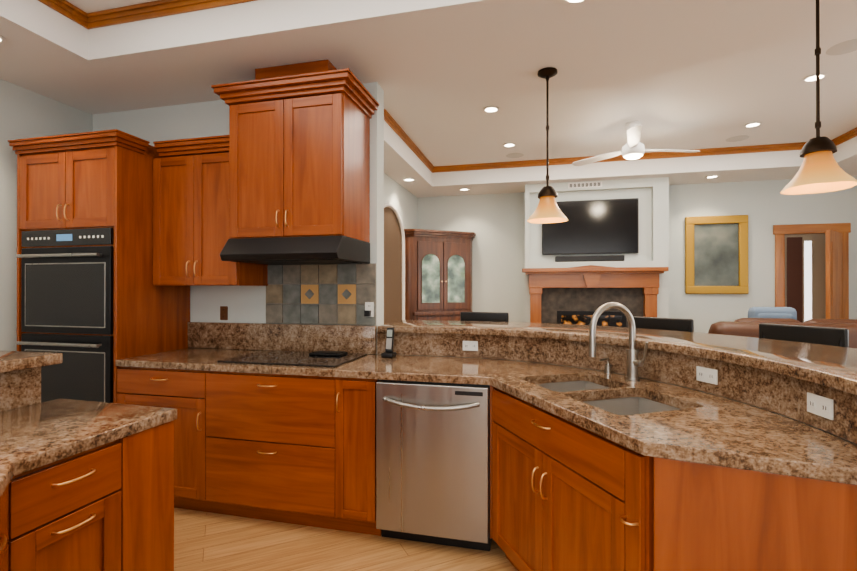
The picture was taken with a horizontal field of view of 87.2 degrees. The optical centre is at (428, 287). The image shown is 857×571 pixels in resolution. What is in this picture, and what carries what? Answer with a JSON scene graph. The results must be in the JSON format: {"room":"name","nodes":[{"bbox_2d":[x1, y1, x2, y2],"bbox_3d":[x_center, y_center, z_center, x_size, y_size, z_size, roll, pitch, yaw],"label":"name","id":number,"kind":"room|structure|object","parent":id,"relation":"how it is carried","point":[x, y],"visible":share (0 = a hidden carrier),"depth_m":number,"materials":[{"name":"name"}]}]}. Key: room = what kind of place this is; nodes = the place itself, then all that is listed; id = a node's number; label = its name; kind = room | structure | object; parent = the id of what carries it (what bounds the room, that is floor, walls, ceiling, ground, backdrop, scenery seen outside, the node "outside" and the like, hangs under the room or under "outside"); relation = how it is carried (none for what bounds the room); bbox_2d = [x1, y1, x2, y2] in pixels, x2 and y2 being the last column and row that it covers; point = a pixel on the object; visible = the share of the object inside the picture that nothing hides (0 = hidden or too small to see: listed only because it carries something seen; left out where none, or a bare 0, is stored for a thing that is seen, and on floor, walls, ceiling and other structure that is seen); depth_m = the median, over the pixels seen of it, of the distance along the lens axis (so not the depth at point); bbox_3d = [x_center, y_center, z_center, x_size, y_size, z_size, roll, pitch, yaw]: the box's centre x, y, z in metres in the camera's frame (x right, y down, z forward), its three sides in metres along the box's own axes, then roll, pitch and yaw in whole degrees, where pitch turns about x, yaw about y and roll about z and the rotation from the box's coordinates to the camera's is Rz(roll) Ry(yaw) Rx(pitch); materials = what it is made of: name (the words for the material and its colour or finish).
{"room":"kitchen and living room","nodes":[
{"label":"kitchen and living room","id":0,"kind":"room"},
{"bbox_2d":[0,79,92,350],"bbox_3d":[-3.420,-0.016,0.878,0.150,2.740,5.620,0,0,14],"label":"wall","id":1,"kind":"structure","parent":0,"point":[25,113],"depth_m":3.05,"materials":[{"name":"grey paint"}]},
{"bbox_2d":[93,82,383,331],"bbox_3d":[-1.572,-0.008,3.393,2.555,2.740,0.140,0,0,14],"label":"wall","id":2,"kind":"structure","parent":0,"point":[245,304],"depth_m":3.31,"materials":[{"name":"grey paint"}]},
{"bbox_2d":[153,135,267,285],"bbox_3d":[-1.508,-0.484,3.096,0.657,0.950,0.401,0,0,14],"label":"upper cabinet","id":3,"kind":"object","parent":2,"relation":"attached to","point":[190,207],"visible":0.77,"depth_m":2.96,"materials":[{"name":"brown wood"}]},
{"bbox_2d":[220,306,227,319],"bbox_3d":[-1.500,0.191,3.298,0.062,0.100,0.008,0,0,14],"label":"electrical outlet plate","id":4,"kind":"object","parent":2,"relation":"attached to","point":[223,309],"depth_m":3.29,"materials":[{"name":"brown plastic"}]},
{"bbox_2d":[211,60,378,242],"bbox_3d":[-0.827,-0.839,2.878,0.903,1.077,0.506,0,0,14],"label":"upper cabinet","id":5,"kind":"object","parent":2,"relation":"attached to","point":[299,149],"visible":1,"depth_m":2.70,"materials":[{"name":"brown wood"}]},
{"bbox_2d":[220,236,369,264],"bbox_3d":[-0.825,-0.227,2.869,0.766,0.142,0.519,0,0,14],"label":"range hood","id":6,"kind":"object","parent":5,"relation":"attached to","point":[309,250],"visible":1,"depth_m":2.67,"materials":[{"name":"black metal"}]},
{"bbox_2d":[266,263,375,324],"bbox_3d":[-0.757,0.049,3.112,0.831,0.416,0.016,0,0,14],"label":"tile backsplash","id":7,"kind":"structure","parent":2,"relation":"attached to","point":[338,294],"depth_m":3.10,"materials":[{"name":"grey tile"}]},
{"bbox_2d":[364,302,373,316],"bbox_3d":[-0.400,0.150,2.997,0.062,0.100,0.037,0,0,14],"label":"electrical outlet plate","id":8,"kind":"object","parent":2,"relation":"attached to","point":[369,306],"depth_m":3.00,"materials":[{"name":"white plastic"}]},
{"bbox_2d":[174,508,516,570],"bbox_3d":[1.099,1.387,1.875,8.760,0.060,9.700,0,0,14],"label":"floor","id":9,"kind":"structure","parent":0,"point":[206,541],"depth_m":2.32,"materials":[{"name":"brown wood"}]},
{"bbox_2d":[0,485,8,570],"bbox_3d":[-0.983,0.918,0.592,0.552,0.870,1.020,0,0,-35],"label":"base cabinet","id":10,"kind":"object","parent":9,"relation":"on","point":[4,532],"visible":0.94,"depth_m":1.10,"materials":[{"name":"brown wood"}]},
{"bbox_2d":[0,398,176,499],"bbox_3d":[-1.012,0.462,0.934,1.312,0.040,1.470,0,0,14],"label":"countertop","id":11,"kind":"structure","parent":10,"relation":"on","point":[34,436],"depth_m":1.43,"materials":[{"name":"stone"}]},
{"bbox_2d":[7,420,173,570],"bbox_3d":[-1.243,0.920,1.456,0.572,0.870,0.529,0,0,15],"label":"base cabinet","id":12,"kind":"object","parent":9,"relation":"on","point":[108,506],"visible":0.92,"depth_m":1.38,"materials":[{"name":"brown wood"}]},
{"bbox_2d":[8,129,189,402],"bbox_3d":[-2.233,0.203,3.134,0.872,2.315,0.666,0,0,14],"label":"tall cabinet","id":13,"kind":"object","parent":9,"relation":"on","point":[94,303],"visible":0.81,"depth_m":2.87,"materials":[{"name":"brown wood"}]},
{"bbox_2d":[117,367,204,511],"bbox_3d":[-1.544,0.925,2.987,0.640,0.870,0.590,0,0,14],"label":"base cabinet","id":14,"kind":"object","parent":9,"relation":"on","point":[181,390],"depth_m":2.67,"materials":[{"name":"brown wood"}]},
{"bbox_2d":[116,348,626,383],"bbox_3d":[-0.262,0.467,2.578,3.324,0.040,0.813,0,0,14],"label":"countertop","id":15,"kind":"structure","parent":14,"relation":"on","point":[439,369],"depth_m":2.54,"materials":[{"name":"stone"}]},
{"bbox_2d":[217,350,366,366],"bbox_3d":[-0.832,0.443,2.826,0.760,0.008,0.490,0,0,14],"label":"cooktop","id":16,"kind":"object","parent":15,"relation":"in","point":[295,358],"visible":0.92,"depth_m":2.76,"materials":[{"name":"black glass"}]},
{"bbox_2d":[309,351,347,355],"bbox_3d":[-0.652,0.431,2.931,0.220,0.016,0.120,0,0,14],"label":"spoon rest","id":17,"kind":"object","parent":16,"relation":"on","point":[330,353],"visible":1,"depth_m":2.89,"materials":[{"name":"black plastic"}]},
{"bbox_2d":[381,328,396,357],"bbox_3d":[-0.254,0.354,2.878,0.080,0.186,0.094,0,0,14],"label":"cordless phone","id":18,"kind":"object","parent":15,"relation":"on","point":[388,353],"visible":1,"depth_m":2.88,"materials":[{"name":"black plastic"}]},
{"bbox_2d":[188,322,856,443],"bbox_3d":[-0.414,0.349,1.729,3.430,0.189,2.596,0,0,14],"label":"backsplash","id":19,"kind":"structure","parent":15,"relation":"on","point":[783,395],"depth_m":2.57,"materials":[{"name":"stone"}]},
{"bbox_2d":[589,302,647,380],"bbox_3d":[0.867,0.258,2.173,0.279,0.374,0.287,0,0,-18],"label":"faucet","id":20,"kind":"object","parent":15,"relation":"on","point":[634,363],"visible":0.98,"depth_m":2.14,"materials":[{"name":"silver metal"}]},
{"bbox_2d":[205,371,344,530],"bbox_3d":[-0.841,0.925,2.816,0.926,0.870,0.590,0,0,14],"label":"base cabinet","id":21,"kind":"object","parent":9,"relation":"on","point":[296,449],"depth_m":2.52,"materials":[{"name":"brown wood"}]},
{"bbox_2d":[345,378,381,535],"bbox_3d":[-0.324,0.924,2.690,0.230,0.870,0.590,0,0,14],"label":"base cabinet","id":22,"kind":"object","parent":9,"relation":"on","point":[360,394],"depth_m":2.41,"materials":[{"name":"brown wood"}]},
{"bbox_2d":[376,379,491,550],"bbox_3d":[0.073,0.925,2.560,0.596,0.868,0.656,0,0,14],"label":"dishwasher","id":23,"kind":"object","parent":9,"relation":"on","point":[433,462],"visible":0.98,"depth_m":2.30,"materials":[{"name":"silver metal"}]},
{"bbox_2d":[404,229,475,320],"bbox_3d":[0.181,0.291,6.379,0.888,2.160,0.763,0,0,14],"label":"hutch","id":24,"kind":"object","parent":9,"relation":"on","point":[438,274],"visible":0.62,"depth_m":6.26,"materials":[{"name":"brown wood"}]},
{"bbox_2d":[460,312,508,321],"bbox_3d":[0.438,0.793,3.805,0.448,1.141,0.474,0,0,16],"label":"bar stool","id":25,"kind":"object","parent":9,"relation":"on","point":[487,316],"visible":0.21,"depth_m":4.00,"materials":[{"name":"black leather"}]},
{"bbox_2d":[490,385,493,538],"bbox_3d":[0.384,0.874,2.529,0.020,0.770,0.570,0,0,14],"label":"base cabinet","id":26,"kind":"object","parent":9,"relation":"on","point":[491,388],"visible":0.14,"depth_m":2.25,"materials":[{"name":"brown wood"}]},
{"bbox_2d":[492,387,652,570],"bbox_3d":[0.695,0.922,1.848,0.554,0.870,0.994,0,0,-18],"label":"base cabinet","id":27,"kind":"object","parent":9,"relation":"on","point":[568,495],"visible":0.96,"depth_m":1.67,"materials":[{"name":"brown wood"}]},
{"bbox_2d":[477,372,647,455],"bbox_3d":[0.513,0.464,1.733,0.649,0.040,0.823,0,0,14],"label":"countertop","id":28,"kind":"structure","parent":27,"relation":"on","point":[623,430],"depth_m":1.81,"materials":[{"name":"stone"}]},
{"bbox_2d":[636,380,856,484],"bbox_3d":[1.049,0.464,1.548,0.420,0.040,0.930,0,0,14],"label":"countertop","id":29,"kind":"structure","parent":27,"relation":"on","point":[704,428],"depth_m":1.30,"materials":[{"name":"stone"}]},
{"bbox_2d":[536,381,679,414],"bbox_3d":[0.738,0.589,1.948,0.450,0.204,0.760,0,0,-18],"label":"sink basin","id":30,"kind":"object","parent":29,"relation":"in","point":[629,406],"depth_m":1.98,"materials":[{"name":"silver metal"}]},
{"bbox_2d":[522,265,668,326],"bbox_3d":[2.046,0.543,5.607,1.720,1.651,0.400,0,0,14],"label":"fireplace mantel","id":31,"kind":"object","parent":9,"relation":"on","point":[580,295],"visible":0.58,"depth_m":5.72,"materials":[{"name":"wood"}]},
{"bbox_2d":[633,316,693,331],"bbox_3d":[1.521,0.791,3.110,0.474,1.141,0.448,0,0,-43],"label":"bar stool","id":32,"kind":"object","parent":9,"relation":"on","point":[678,324],"visible":0.02,"depth_m":3.22,"materials":[{"name":"black leather"}]},
{"bbox_2d":[653,457,856,570],"bbox_3d":[0.916,0.920,1.226,0.545,0.870,0.118,0,0,24],"label":"base cabinet","id":33,"kind":"object","parent":9,"relation":"on","point":[706,517],"visible":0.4,"depth_m":1.19,"materials":[{"name":"brown wood"}]},
{"bbox_2d":[708,307,856,347],"bbox_3d":[3.929,0.782,4.420,2.300,1.165,0.980,0,0,14],"label":"sofa","id":34,"kind":"object","parent":9,"relation":"on","point":[748,326],"visible":0.21,"depth_m":4.24,"materials":[{"name":"brown leather"}]},
{"bbox_2d":[759,323,848,346],"bbox_3d":[1.921,0.789,2.472,0.474,1.141,0.448,0,0,-24],"label":"bar stool","id":35,"kind":"object","parent":9,"relation":"on","point":[831,336],"visible":0.12,"depth_m":2.52,"materials":[{"name":"black leather"}]},
{"bbox_2d":[384,173,416,228],"bbox_3d":[-0.671,-0.003,5.119,0.150,2.740,3.640,0,0,14],"label":"wall","id":36,"kind":"structure","parent":0,"point":[401,199],"depth_m":6.11,"materials":[{"name":"grey paint"}]},
{"bbox_2d":[384,202,404,324],"bbox_3d":[-0.474,0.164,5.554,0.052,2.409,1.160,0,0,14],"label":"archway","id":37,"kind":"structure","parent":36,"relation":"attached to","point":[394,272],"depth_m":5.72,"materials":[{"name":"brown"}]},
{"bbox_2d":[0,0,856,197],"bbox_3d":[1.099,-1.573,1.884,8.760,0.380,9.700,0,0,14],"label":"ceiling","id":38,"kind":"structure","parent":0,"point":[686,74],"depth_m":2.93,"materials":[{"name":"white paint"}]},
{"bbox_2d":[0,35,7,44],"bbox_3d":[-2.422,-1.378,2.472,0.166,0.006,0.166,0,0,14],"label":"recessed light","id":39,"kind":"object","parent":38,"relation":"in","point":[3,41],"visible":1,"depth_m":2.52,"materials":[{"name":"white paint"}]},
{"bbox_2d":[38,0,256,29],"bbox_3d":[-1.045,-1.611,0.157,3.290,0.074,4.610,0,0,14],"label":"trim","id":40,"kind":"structure","parent":38,"relation":"attached to","point":[133,13],"depth_m":2.60,"materials":[{"name":"brown wood"}]},
{"bbox_2d":[403,178,414,181],"bbox_3d":[-0.249,-1.368,5.741,0.166,0.006,0.166,0,0,14],"label":"recessed light","id":41,"kind":"object","parent":38,"relation":"in","point":[408,179],"visible":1,"depth_m":5.72,"materials":[{"name":"white paint"}]},
{"bbox_2d":[482,106,499,113],"bbox_3d":[0.577,-1.633,4.141,0.166,0.006,0.166,0,0,14],"label":"recessed light","id":42,"kind":"object","parent":38,"relation":"in","point":[492,109],"visible":1,"depth_m":4.14,"materials":[{"name":"white paint"}]},
{"bbox_2d":[502,143,516,147],"bbox_3d":[0.929,-1.630,5.167,0.166,0.006,0.166,0,0,14],"label":"recessed light","id":43,"kind":"object","parent":38,"relation":"in","point":[507,145],"visible":0.96,"depth_m":5.17,"materials":[{"name":"white paint"}]},
{"bbox_2d":[506,153,523,157],"bbox_3d":[1.069,-1.629,5.576,0.220,0.004,0.220,0,0,14],"label":"ceiling speaker","id":44,"kind":"object","parent":38,"relation":"attached to","point":[514,155],"visible":1,"depth_m":5.56,"materials":[{"name":"grey"}]},
{"bbox_2d":[527,67,567,223],"bbox_3d":[0.762,-0.901,2.880,0.257,0.953,0.257,0,0,14],"label":"pendant light","id":45,"kind":"object","parent":38,"relation":"hanging from","point":[547,210],"visible":1,"depth_m":2.85,"materials":[{"name":"beige glass"}]},
{"bbox_2d":[560,0,589,5],"bbox_3d":[0.704,-1.379,2.124,0.166,0.006,0.166,0,0,14],"label":"recessed light","id":46,"kind":"object","parent":38,"relation":"in","point":[572,2],"visible":1,"depth_m":2.18,"materials":[{"name":"white paint"}]},
{"bbox_2d":[384,109,856,172],"bbox_3d":[1.904,-1.599,4.014,4.680,0.074,3.300,0,0,14],"label":"trim","id":47,"kind":"structure","parent":38,"relation":"attached to","point":[390,121],"depth_m":5.38,"materials":[{"name":"brown wood"}]},
{"bbox_2d":[572,121,699,165],"bbox_3d":[2.068,-1.458,4.364,1.222,0.350,1.166,0,0,14],"label":"ceiling fan","id":48,"kind":"object","parent":38,"relation":"hanging from","point":[633,148],"visible":1,"depth_m":4.44,"materials":[{"name":"white plastic"}]},
{"bbox_2d":[705,175,719,178],"bbox_3d":[3.522,-1.368,5.586,0.166,0.006,0.166,0,0,14],"label":"recessed light","id":49,"kind":"object","parent":38,"relation":"in","point":[711,176],"visible":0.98,"depth_m":5.57,"materials":[{"name":"white paint"}]},
{"bbox_2d":[725,135,749,141],"bbox_3d":[3.397,-1.631,4.949,0.220,0.004,0.220,0,0,14],"label":"ceiling speaker","id":50,"kind":"object","parent":38,"relation":"attached to","point":[737,138],"visible":1,"depth_m":4.93,"materials":[{"name":"grey plastic"}]},
{"bbox_2d":[743,122,762,127],"bbox_3d":[3.264,-1.632,4.528,0.166,0.006,0.166,0,0,14],"label":"recessed light","id":51,"kind":"object","parent":38,"relation":"in","point":[752,124],"visible":1,"depth_m":4.54,"materials":[{"name":"white paint"}]},
{"bbox_2d":[801,73,828,82],"bbox_3d":[3.019,-1.635,3.517,0.166,0.006,0.166,0,0,14],"label":"recessed light","id":52,"kind":"object","parent":38,"relation":"in","point":[810,79],"visible":0.81,"depth_m":3.52,"materials":[{"name":"white paint"}]},
{"bbox_2d":[780,0,856,194],"bbox_3d":[1.689,-0.904,1.952,0.257,0.953,0.257,0,0,14],"label":"pendant light","id":53,"kind":"object","parent":38,"relation":"hanging from","point":[820,170],"visible":1,"depth_m":1.93,"materials":[{"name":"beige glass"}]},
{"bbox_2d":[826,39,856,54],"bbox_3d":[2.859,-1.637,3.072,0.220,0.004,0.220,0,0,14],"label":"ceiling speaker","id":54,"kind":"object","parent":38,"relation":"attached to","point":[845,47],"visible":1,"depth_m":3.08,"materials":[{"name":"grey plastic"}]},
{"bbox_2d":[525,177,668,322],"bbox_3d":[2.196,0.001,6.037,1.750,2.738,0.498,0,0,14],"label":"wall","id":55,"kind":"structure","parent":0,"point":[652,194],"depth_m":5.75,"materials":[{"name":"grey paint"}]},
{"bbox_2d":[568,181,601,188],"bbox_3d":[2.024,-1.321,5.819,0.420,0.070,0.010,0,0,14],"label":"air vent","id":56,"kind":"object","parent":55,"relation":"in","point":[585,184],"visible":1,"depth_m":5.82,"materials":[{"name":"white paint"}]},
{"bbox_2d":[542,198,638,261],"bbox_3d":[2.091,-0.732,5.860,1.190,0.798,0.075,0,0,14],"label":"screen","id":57,"kind":"object","parent":55,"relation":"attached to","point":[608,226],"visible":0.92,"depth_m":5.83,"materials":[{"name":"black plastic"}]},
{"bbox_2d":[415,355,856,445],"bbox_3d":[0.388,0.826,1.606,2.097,1.060,2.738,0,0,14],"label":"wall","id":58,"kind":"structure","parent":0,"point":[700,391],"depth_m":1.82,"materials":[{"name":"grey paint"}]},
{"bbox_2d":[463,341,477,350],"bbox_3d":[0.264,0.373,2.854,0.100,0.062,0.009,0,0,20],"label":"electrical outlet plate","id":59,"kind":"object","parent":58,"relation":"attached to","point":[467,345],"depth_m":2.85,"materials":[{"name":"white plastic"}]},
{"bbox_2d":[378,320,856,394],"bbox_3d":[0.650,0.275,1.759,2.495,0.040,3.156,0,0,14],"label":"countertop","id":60,"kind":"structure","parent":58,"relation":"on","point":[834,367],"depth_m":2.04,"materials":[{"name":"stone"}]},
{"bbox_2d":[696,366,717,384],"bbox_3d":[1.167,0.370,1.888,0.010,0.062,0.100,0,0,-16],"label":"electrical outlet plate","id":61,"kind":"object","parent":58,"relation":"attached to","point":[703,374],"depth_m":1.88,"materials":[{"name":"white plastic"}]},
{"bbox_2d":[807,392,833,419],"bbox_3d":[1.213,0.368,1.396,0.009,0.062,0.100,0,0,5],"label":"electrical outlet plate","id":62,"kind":"object","parent":58,"relation":"attached to","point":[821,406],"depth_m":1.39,"materials":[{"name":"white plastic"}]},
{"bbox_2d":[417,176,856,332],"bbox_3d":[3.002,0.000,6.176,6.790,2.740,0.150,0,0,14],"label":"wall","id":63,"kind":"structure","parent":0,"point":[495,223],"depth_m":5.99,"materials":[{"name":"grey paint"}]},
{"bbox_2d":[685,215,748,293],"bbox_3d":[3.765,-0.421,5.887,0.730,1.020,0.050,0,0,14],"label":"picture frame","id":64,"kind":"object","parent":63,"relation":"attached to","point":[716,254],"visible":1,"depth_m":5.88,"materials":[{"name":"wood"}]},
{"bbox_2d":[773,223,850,322],"bbox_3d":[5.210,0.048,5.308,1.770,2.640,0.491,0,0,14],"label":"door frame","id":65,"kind":"structure","parent":63,"relation":"attached to","point":[811,271],"depth_m":5.65,"materials":[{"name":"brown wood"}]},
{"bbox_3d":[-1.756,0.824,1.078,0.138,1.060,1.400,0,0,14],"label":"wall","id":66,"kind":"structure","parent":0,"visible":0},
{"bbox_2d":[0,367,40,411],"bbox_3d":[-1.673,0.388,1.059,0.030,0.189,1.400,0,0,14],"label":"backsplash","id":67,"kind":"structure","parent":66,"relation":"attached to","point":[20,388],"depth_m":1.67,"materials":[{"name":"stone"}]},
{"bbox_2d":[0,350,62,372],"bbox_3d":[-1.891,0.272,1.103,0.635,0.040,1.460,0,0,14],"label":"countertop","id":68,"kind":"structure","parent":66,"relation":"on","point":[14,360],"depth_m":1.65,"materials":[{"name":"stone"}]}
]}

